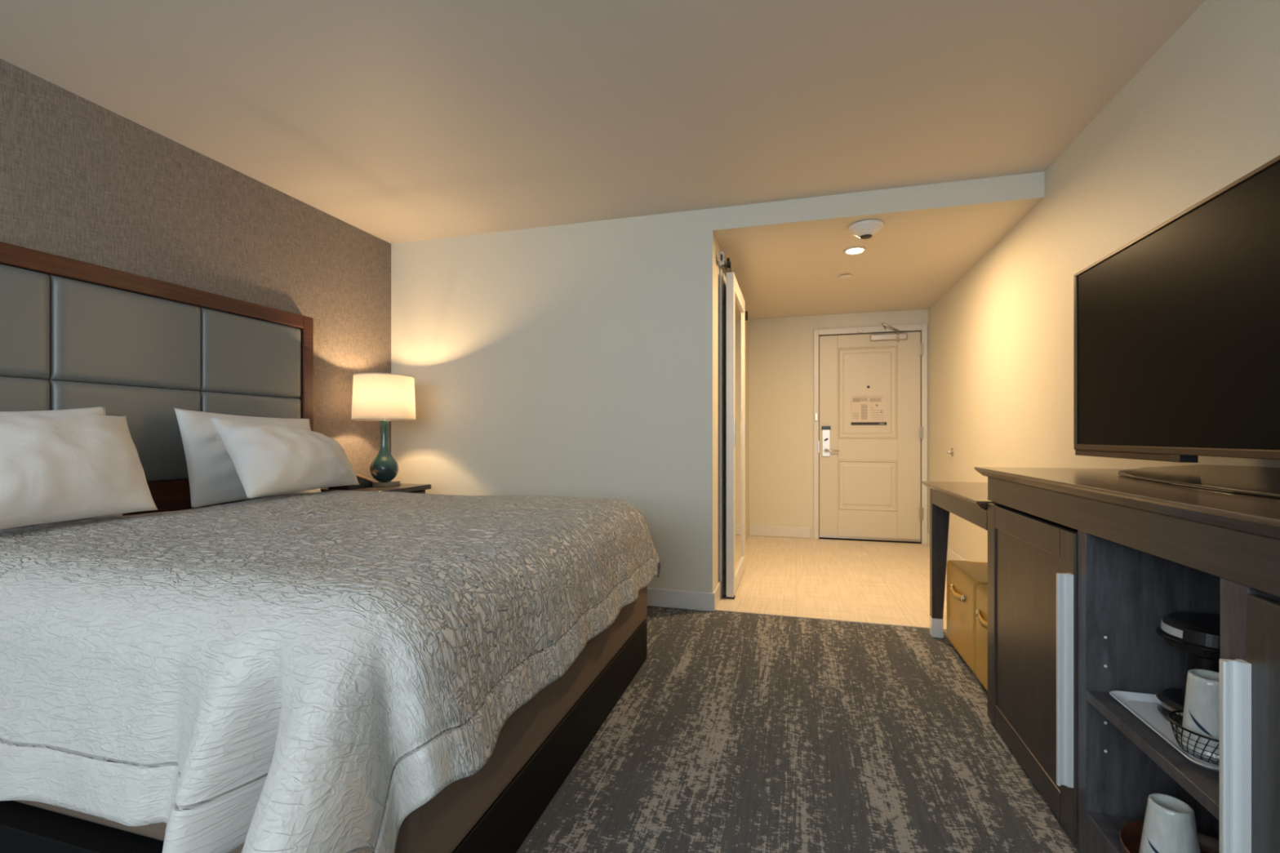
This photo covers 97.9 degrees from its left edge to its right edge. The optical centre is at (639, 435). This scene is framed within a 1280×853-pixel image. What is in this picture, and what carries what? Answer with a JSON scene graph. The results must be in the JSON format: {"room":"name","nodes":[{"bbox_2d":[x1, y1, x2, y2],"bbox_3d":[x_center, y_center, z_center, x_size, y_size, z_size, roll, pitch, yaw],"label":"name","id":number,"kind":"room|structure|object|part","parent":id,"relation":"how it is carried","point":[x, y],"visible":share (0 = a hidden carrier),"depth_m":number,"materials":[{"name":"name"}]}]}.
{"room":"hotel room","nodes":[
{"label":"hotel room","id":0,"kind":"room"},
{"bbox_2d":[0,58,391,488],"bbox_3d":[-2.111,-0.155,2.727,0.100,2.370,7.810,0,0,16],"label":"wall","id":1,"kind":"structure","parent":0,"point":[81,180],"depth_m":2.59,"materials":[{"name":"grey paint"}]},
{"bbox_2d":[0,241,313,529],"bbox_3d":[-2.131,0.177,2.344,0.061,1.705,1.760,0,0,16],"label":"headboard","id":2,"kind":"object","parent":1,"relation":"attached to","point":[74,334],"visible":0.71,"depth_m":2.37,"materials":[{"name":"grey leather"}]},
{"bbox_3d":[-2.135,0.555,2.345,0.053,0.710,1.630,0,0,16],"label":"panel","id":3,"kind":"part","parent":2,"relation":"part of","materials":[{"name":"red wood"}]},
{"bbox_3d":[-2.131,0.177,2.344,0.061,1.705,1.760,0,0,16],"label":"frame","id":4,"kind":"part","parent":2,"relation":"part of","materials":[{"name":"red wood"}]},
{"bbox_2d":[0,0,1204,244],"bbox_3d":[-0.521,-1.390,0.936,4.130,0.100,5.220,0,0,16],"label":"ceiling","id":5,"kind":"structure","parent":0,"point":[396,121],"depth_m":2.15,"materials":[{"name":"paint"}]},
{"bbox_2d":[391,171,1044,592],"bbox_3d":[0.171,-0.155,3.401,3.930,2.370,0.100,0,0,16],"label":"wall","id":6,"kind":"structure","parent":0,"point":[577,360],"depth_m":3.48,"materials":[{"name":"white paint"}]},
{"bbox_2d":[647,587,715,611],"bbox_3d":[-0.639,0.975,3.569,2.239,0.110,0.014,0,0,16],"label":"baseboard","id":7,"kind":"structure","parent":6,"relation":"attached to","point":[660,597],"depth_m":3.31,"materials":[{"name":"white paint"}]},
{"bbox_2d":[715,237,748,587],"bbox_3d":[0.756,-0.090,4.633,0.100,2.240,2.590,0,0,16],"label":"wall","id":8,"kind":"structure","parent":0,"point":[717,250],"depth_m":3.54,"materials":[{"name":"beige paint"}]},
{"bbox_2d":[713,580,721,608],"bbox_3d":[0.474,0.975,3.419,0.014,0.110,0.300,0,0,16],"label":"baseboard","id":9,"kind":"structure","parent":8,"relation":"attached to","point":[717,591],"depth_m":3.40,"materials":[{"name":"white paint"}]},
{"bbox_2d":[719,266,726,595],"bbox_3d":[0.578,-0.035,3.972,0.116,2.130,0.820,0,0,16],"label":"trim","id":10,"kind":"structure","parent":8,"relation":"attached to","point":[722,276],"depth_m":3.57,"materials":[{"name":"white paint"}]},
{"bbox_2d":[716,251,747,599],"bbox_3d":[0.756,-0.064,4.264,0.101,2.187,1.780,0,0,16],"label":"door","id":11,"kind":"structure","parent":8,"relation":"in","point":[736,314],"depth_m":3.70,"materials":[{"name":"white paint"}]},
{"bbox_3d":[0.739,-1.095,4.269,0.010,0.040,1.780,0,0,16],"label":"rail","id":12,"kind":"part","parent":11,"relation":"part of","materials":[{"name":"grey metal"}]},
{"bbox_3d":[0.602,-0.020,3.539,0.006,0.180,0.032,0,0,16],"label":"flush pull","id":13,"kind":"part","parent":11,"relation":"part of","materials":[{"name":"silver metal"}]},
{"bbox_3d":[0.681,-0.010,3.904,0.016,1.850,0.655,0,0,16],"label":"mirror panel","id":14,"kind":"part","parent":11,"relation":"part of","materials":[{"name":"clear glass"}]},
{"bbox_3d":[0.804,-0.020,4.256,0.006,0.180,0.032,0,0,16],"label":"flush pull","id":15,"kind":"part","parent":11,"relation":"part of","materials":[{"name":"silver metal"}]},
{"bbox_2d":[515,535,1079,852],"bbox_3d":[-0.171,1.060,2.183,4.130,0.060,7.810,0,0,16],"label":"floor","id":16,"kind":"structure","parent":0,"point":[735,732],"depth_m":1.90,"materials":[{"name":"grey carpet"}]},
{"bbox_2d":[0,507,647,852],"bbox_3d":[-1.145,0.677,2.025,1.990,0.705,1.700,0,0,16],"label":"bed","id":17,"kind":"object","parent":16,"relation":"on","point":[494,809],"visible":0.11,"depth_m":1.33,"materials":[{"name":"black laminate"}]},
{"bbox_2d":[0,406,122,518],"bbox_3d":[-2.094,0.097,1.803,0.178,0.423,0.680,0,0,16],"label":"pillow","id":18,"kind":"object","parent":17,"relation":"on","point":[99,411],"visible":0.07,"depth_m":2.02,"materials":[{"name":"white fabric"}]},
{"bbox_2d":[173,408,320,508],"bbox_3d":[-1.842,0.094,2.699,0.183,0.428,0.680,0,0,16],"label":"pillow","id":19,"kind":"object","parent":17,"relation":"on","point":[214,478],"visible":0.34,"depth_m":2.44,"materials":[{"name":"white fabric"}]},
{"bbox_2d":[0,489,661,852],"bbox_3d":[-0.990,0.508,1.871,1.807,0.474,2.019,0,0,16],"label":"coverlet","id":20,"kind":"object","parent":17,"relation":"on","point":[303,673],"visible":1,"depth_m":1.04,"materials":[{"name":"grey fabric"}]},
{"bbox_2d":[0,413,157,529],"bbox_3d":[-1.833,0.095,1.691,0.316,0.340,0.665,0,0,16],"label":"pillow","id":21,"kind":"object","parent":20,"relation":"on","point":[59,468],"visible":1,"depth_m":1.68,"materials":[{"name":"white fabric"}]},
{"bbox_2d":[208,416,359,499],"bbox_3d":[-1.607,0.085,2.604,0.258,0.340,0.675,0,0,16],"label":"pillow","id":22,"kind":"object","parent":20,"relation":"on","point":[267,460],"visible":1,"depth_m":2.43,"materials":[{"name":"white fabric"}]},
{"bbox_2d":[320,483,431,493],"bbox_3d":[-1.611,0.669,3.392,0.473,0.722,0.460,0,0,16],"label":"nightstand","id":23,"kind":"object","parent":16,"relation":"on","point":[403,487],"visible":0.09,"depth_m":3.32,"materials":[{"name":"brown wood"}]},
{"bbox_2d":[328,473,373,489],"bbox_3d":[-1.709,0.257,3.292,0.156,0.102,0.185,0,0,16],"label":"telephone","id":24,"kind":"object","parent":23,"relation":"on","point":[364,482],"visible":0.47,"depth_m":3.26,"materials":[{"name":"black plastic"}]},
{"bbox_3d":[-1.708,0.240,3.293,0.156,0.069,0.177,0,0,16],"label":"plate","id":25,"kind":"part","parent":24,"relation":"part of","materials":[{"name":"black plastic"}]},
{"bbox_2d":[351,373,416,487],"bbox_3d":[-1.579,-0.032,3.440,0.365,0.678,0.365,0,0,16],"label":"table lamp","id":26,"kind":"object","parent":23,"relation":"on","point":[383,397],"visible":0.99,"depth_m":3.32,"materials":[{"name":"white fabric"}]},
{"bbox_3d":[-1.579,-0.234,3.440,0.362,0.273,0.362,0,0,16],"label":"lamp shade","id":27,"kind":"part","parent":26,"relation":"part of","materials":[{"name":"white fabric"}]},
{"bbox_3d":[-1.579,-0.100,3.440,0.365,0.006,0.365,0,0,16],"label":"shade trim","id":28,"kind":"part","parent":26,"relation":"part of","materials":[{"name":"white fabric"}]},
{"bbox_3d":[-1.579,-0.367,3.440,0.345,0.007,0.345,0,0,16],"label":"shade trim","id":29,"kind":"part","parent":26,"relation":"part of","materials":[{"name":"white fabric"}]},
{"bbox_3d":[-1.601,0.439,3.389,0.412,0.182,0.372,0,0,16],"label":"drawer","id":30,"kind":"part","parent":23,"relation":"part of","materials":[{"name":"brown wood"}]},
{"bbox_2d":[715,608,946,630],"bbox_3d":[1.247,1.028,3.080,1.685,0.004,0.035,0,0,16],"label":"trim","id":31,"kind":"structure","parent":16,"relation":"on","point":[716,609],"depth_m":3.13,"materials":[{"name":"beige metal"}]},
{"bbox_2d":[921,481,993,638],"bbox_3d":[1.633,0.634,2.413,0.568,0.791,0.934,0,0,16],"label":"desk","id":32,"kind":"object","parent":16,"relation":"on","point":[969,501],"visible":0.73,"depth_m":2.84,"materials":[{"name":"brown wood"}]},
{"bbox_3d":[1.542,0.603,2.865,0.085,0.664,0.050,0,0,16],"label":"leg","id":33,"kind":"part","parent":32,"relation":"part of","materials":[{"name":"brown wood"}]},
{"bbox_2d":[946,560,987,675],"bbox_3d":[1.676,0.824,2.516,0.463,0.412,0.470,0,0,16],"label":"ottoman","id":34,"kind":"object","parent":16,"relation":"on","point":[963,577],"visible":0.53,"depth_m":2.53,"materials":[{"name":"yellow leather"}]},
{"bbox_3d":[1.464,0.730,2.575,0.022,0.038,0.190,0,0,16],"label":"strap handle","id":35,"kind":"part","parent":34,"relation":"part of","materials":[{"name":"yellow leather"}]},
{"bbox_2d":[975,584,987,691],"bbox_3d":[1.567,0.824,2.128,0.463,0.412,0.324,0,0,16],"label":"ottoman","id":36,"kind":"object","parent":16,"relation":"on","point":[981,612],"visible":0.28,"depth_m":2.25,"materials":[{"name":"yellow leather"}]},
{"bbox_3d":[1.355,0.730,2.187,0.022,0.038,0.190,0,0,16],"label":"strap handle","id":37,"kind":"part","parent":36,"relation":"part of","materials":[{"name":"yellow leather"}]},
{"bbox_2d":[974,466,1279,852],"bbox_3d":[1.252,0.573,1.058,0.570,0.915,1.943,0,0,16],"label":"media console","id":38,"kind":"object","parent":16,"relation":"on","point":[1085,566],"visible":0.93,"depth_m":1.32,"materials":[{"name":"brown wood"}]},
{"bbox_3d":[1.183,0.631,1.706,0.009,0.628,0.513,0,0,16],"label":"inset panel","id":39,"kind":"part","parent":38,"relation":"part of","materials":[{"name":"brown wood"}]},
{"bbox_3d":[1.183,0.631,1.706,0.020,0.774,0.659,0,0,16],"label":"door","id":40,"kind":"part","parent":38,"relation":"part of","materials":[{"name":"brown wood"}]},
{"bbox_3d":[1.529,0.631,1.943,0.514,0.797,0.022,0,0,16],"label":"panel","id":41,"kind":"part","parent":38,"relation":"part of","materials":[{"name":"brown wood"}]},
{"bbox_3d":[1.071,0.615,1.408,0.034,0.534,0.018,0,0,16],"label":"handle","id":42,"kind":"part","parent":38,"relation":"part of","materials":[{"name":"silver metal"}]},
{"bbox_3d":[1.269,0.191,1.054,0.534,0.084,1.875,0,0,16],"label":"frieze rail","id":43,"kind":"part","parent":38,"relation":"part of","materials":[{"name":"brown wood"}]},
{"bbox_2d":[1086,690,1219,821],"bbox_3d":[1.268,0.626,1.064,0.518,0.024,0.442,0,0,16],"label":"shelf","id":44,"kind":"object","parent":38,"relation":"attached to","point":[1202,784],"depth_m":1.09,"materials":[{"name":"brown wood"}]},
{"bbox_2d":[1109,690,1219,772],"bbox_3d":[1.227,0.606,1.115,0.360,0.015,0.320,0,0,16],"label":"serving tray","id":45,"kind":"object","parent":38,"relation":"on","point":[1144,706],"visible":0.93,"depth_m":1.20,"materials":[{"name":"white ceramic"}]},
{"bbox_2d":[1155,612,1220,725],"bbox_3d":[1.238,0.500,1.164,0.246,0.217,0.164,0,0,16],"label":"coffee maker","id":46,"kind":"object","parent":45,"relation":"on","point":[1197,635],"visible":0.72,"depth_m":1.17,"materials":[{"name":"black plastic"}]},
{"bbox_3d":[1.156,0.575,1.187,0.076,0.008,0.149,0,0,16],"label":"drip plate trim","id":47,"kind":"part","parent":46,"relation":"part of","materials":[{"name":"silver metal"}]},
{"bbox_3d":[1.238,0.411,1.164,0.245,0.039,0.164,0,0,16],"label":"lid","id":48,"kind":"part","parent":46,"relation":"part of","materials":[{"name":"black plastic"}]},
{"bbox_2d":[1167,710,1219,765],"bbox_3d":[1.099,0.581,1.064,0.132,0.053,0.132,0,0,16],"label":"wire basket","id":49,"kind":"object","parent":45,"relation":"on","point":[1171,721],"visible":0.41,"depth_m":1.06,"materials":[{"name":"black metal"}]},
{"bbox_2d":[1179,669,1219,761],"bbox_3d":[1.095,0.531,1.067,0.090,0.145,0.090,0,0,16],"label":"cup","id":50,"kind":"object","parent":45,"relation":"on","point":[1201,715],"visible":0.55,"depth_m":1.05,"materials":[{"name":"white ceramic"}]},
{"bbox_2d":[1119,820,1219,852],"bbox_3d":[1.135,0.884,1.130,0.246,0.041,0.246,0,0,16],"label":"round tray","id":51,"kind":"object","parent":38,"relation":"on","point":[1130,835],"visible":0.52,"depth_m":1.22,"materials":[{"name":"brown wood"}]},
{"bbox_2d":[1138,793,1200,852],"bbox_3d":[1.085,0.824,1.139,0.104,0.146,0.104,0,0,16],"label":"cup","id":52,"kind":"object","parent":51,"relation":"on","point":[1170,826],"visible":1,"depth_m":1.12,"materials":[{"name":"white ceramic"}]},
{"bbox_2d":[1073,155,1279,498],"bbox_3d":[1.399,-0.237,1.337,0.288,0.702,1.431,0,0,16],"label":"television","id":53,"kind":"object","parent":38,"relation":"on","point":[1176,329],"visible":1,"depth_m":1.43,"materials":[{"name":"black plastic"}]},
{"bbox_3d":[0.918,0.615,0.863,0.034,0.534,0.018,0,0,16],"label":"handle","id":54,"kind":"part","parent":38,"relation":"part of","materials":[{"name":"silver metal"}]},
{"bbox_3d":[0.856,0.631,0.542,0.020,0.774,0.660,0,0,16],"label":"door","id":55,"kind":"part","parent":38,"relation":"part of","materials":[{"name":"brown wood"}]},
{"bbox_2d":[748,309,928,538],"bbox_3d":[0.871,-0.090,5.894,3.930,2.240,0.100,0,0,16],"label":"wall","id":56,"kind":"structure","parent":0,"point":[781,349],"depth_m":5.67,"materials":[{"name":"beige paint"}]},
{"bbox_2d":[748,524,810,538],"bbox_3d":[1.419,0.975,5.681,0.610,0.110,0.014,0,0,16],"label":"baseboard","id":57,"kind":"structure","parent":56,"relation":"attached to","point":[753,530],"depth_m":5.67,"materials":[{"name":"white paint"}]},
{"bbox_2d":[813,322,927,544],"bbox_3d":[2.231,-0.025,5.416,1.032,2.109,0.204,0,0,16],"label":"door","id":58,"kind":"structure","parent":56,"relation":"in","point":[868,486],"depth_m":5.45,"materials":[{"name":"beige paint"}]},
{"bbox_3d":[1.782,0.110,5.559,0.014,0.120,0.008,0,0,16],"label":"strike plate","id":59,"kind":"part","parent":58,"relation":"part of","materials":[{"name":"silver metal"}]},
{"bbox_3d":[1.855,0.070,5.550,0.078,0.270,0.020,0,0,16],"label":"lock plate","id":60,"kind":"part","parent":58,"relation":"part of","materials":[{"name":"silver metal"}]},
{"bbox_3d":[1.895,0.145,5.507,0.141,0.040,0.041,0,0,16],"label":"lever handle","id":61,"kind":"part","parent":58,"relation":"part of","materials":[{"name":"silver metal"}]},
{"bbox_3d":[2.226,0.485,5.459,0.549,0.498,0.013,0,0,16],"label":"panel","id":62,"kind":"part","parent":58,"relation":"part of","materials":[{"name":"beige paint"}]},
{"bbox_3d":[2.226,-0.420,5.459,0.549,0.903,0.013,0,0,16],"label":"panel","id":63,"kind":"part","parent":58,"relation":"part of","materials":[{"name":"beige paint"}]},
{"bbox_2d":[851,395,886,425],"bbox_3d":[2.237,-0.252,5.449,0.324,0.287,0.008,0,0,16],"label":"notice","id":64,"kind":"object","parent":58,"relation":"attached to","point":[865,410],"visible":1,"depth_m":5.45,"materials":[{"name":"beige paper"}]},
{"bbox_2d":[853,396,884,419],"bbox_3d":[2.234,-0.273,5.450,0.285,0.225,0.002,0,0,16],"label":"print","id":65,"kind":"object","parent":64,"relation":"on","point":[864,407],"depth_m":5.45,"materials":[{"name":"beige paper"}]},
{"bbox_3d":[2.385,-0.995,5.351,0.180,0.169,0.097,0,0,-10],"label":"closer arm","id":66,"kind":"part","parent":58,"relation":"part of","materials":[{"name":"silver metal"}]},
{"bbox_2d":[715,204,1035,319],"bbox_3d":[0.534,-1.260,4.695,4.130,0.100,2.590,0,0,16],"label":"ceiling","id":67,"kind":"structure","parent":0,"point":[911,263],"depth_m":3.87,"materials":[{"name":"paint"}]},
{"bbox_2d":[839,274,852,278],"bbox_3d":[1.548,-1.204,4.198,0.092,0.012,0.092,0,0,16],"label":"sprinkler","id":68,"kind":"object","parent":67,"relation":"attached to","point":[844,276],"visible":1,"depth_m":4.18,"materials":[{"name":"white metal"}]},
{"bbox_2d":[844,246,866,253],"bbox_3d":[1.395,-1.204,3.618,0.136,0.012,0.136,0,0,16],"label":"recessed light","id":69,"kind":"object","parent":67,"relation":"in","point":[854,250],"visible":1,"depth_m":3.59,"materials":[{"name":"white plastic"}]},
{"bbox_2d":[848,219,884,239],"bbox_3d":[1.298,-1.174,3.198,0.190,0.072,0.190,0,0,16],"label":"smoke detector","id":70,"kind":"object","parent":67,"relation":"attached to","point":[863,229],"visible":1,"depth_m":3.15,"materials":[{"name":"white plastic"}]},
{"bbox_2d":[859,234,872,239],"bbox_3d":[1.298,-1.143,3.198,0.072,0.010,0.072,0,0,16],"label":"grille","id":71,"kind":"object","parent":70,"relation":"attached to","point":[861,236],"depth_m":3.19,"materials":[{"name":"grey metal"}]},
{"bbox_2d":[928,0,1279,562],"bbox_3d":[1.769,-0.155,1.638,0.100,2.370,7.810,0,0,16],"label":"wall","id":72,"kind":"structure","parent":0,"point":[1202,114],"depth_m":2.53,"materials":[{"name":"beige paint"}]},
{"bbox_2d":[927,532,965,560],"bbox_3d":[2.398,0.975,4.089,0.014,0.110,2.550,0,0,16],"label":"baseboard","id":73,"kind":"structure","parent":72,"relation":"attached to","point":[951,555],"depth_m":4.46,"materials":[{"name":"white paint"}]},
{"bbox_2d":[946,448,954,456],"bbox_3d":[2.495,0.130,4.482,0.040,0.068,0.068,0,0,16],"label":"door stop","id":74,"kind":"object","parent":72,"relation":"attached to","point":[952,451],"visible":1,"depth_m":4.47,"materials":[{"name":"white plastic"}]}
]}

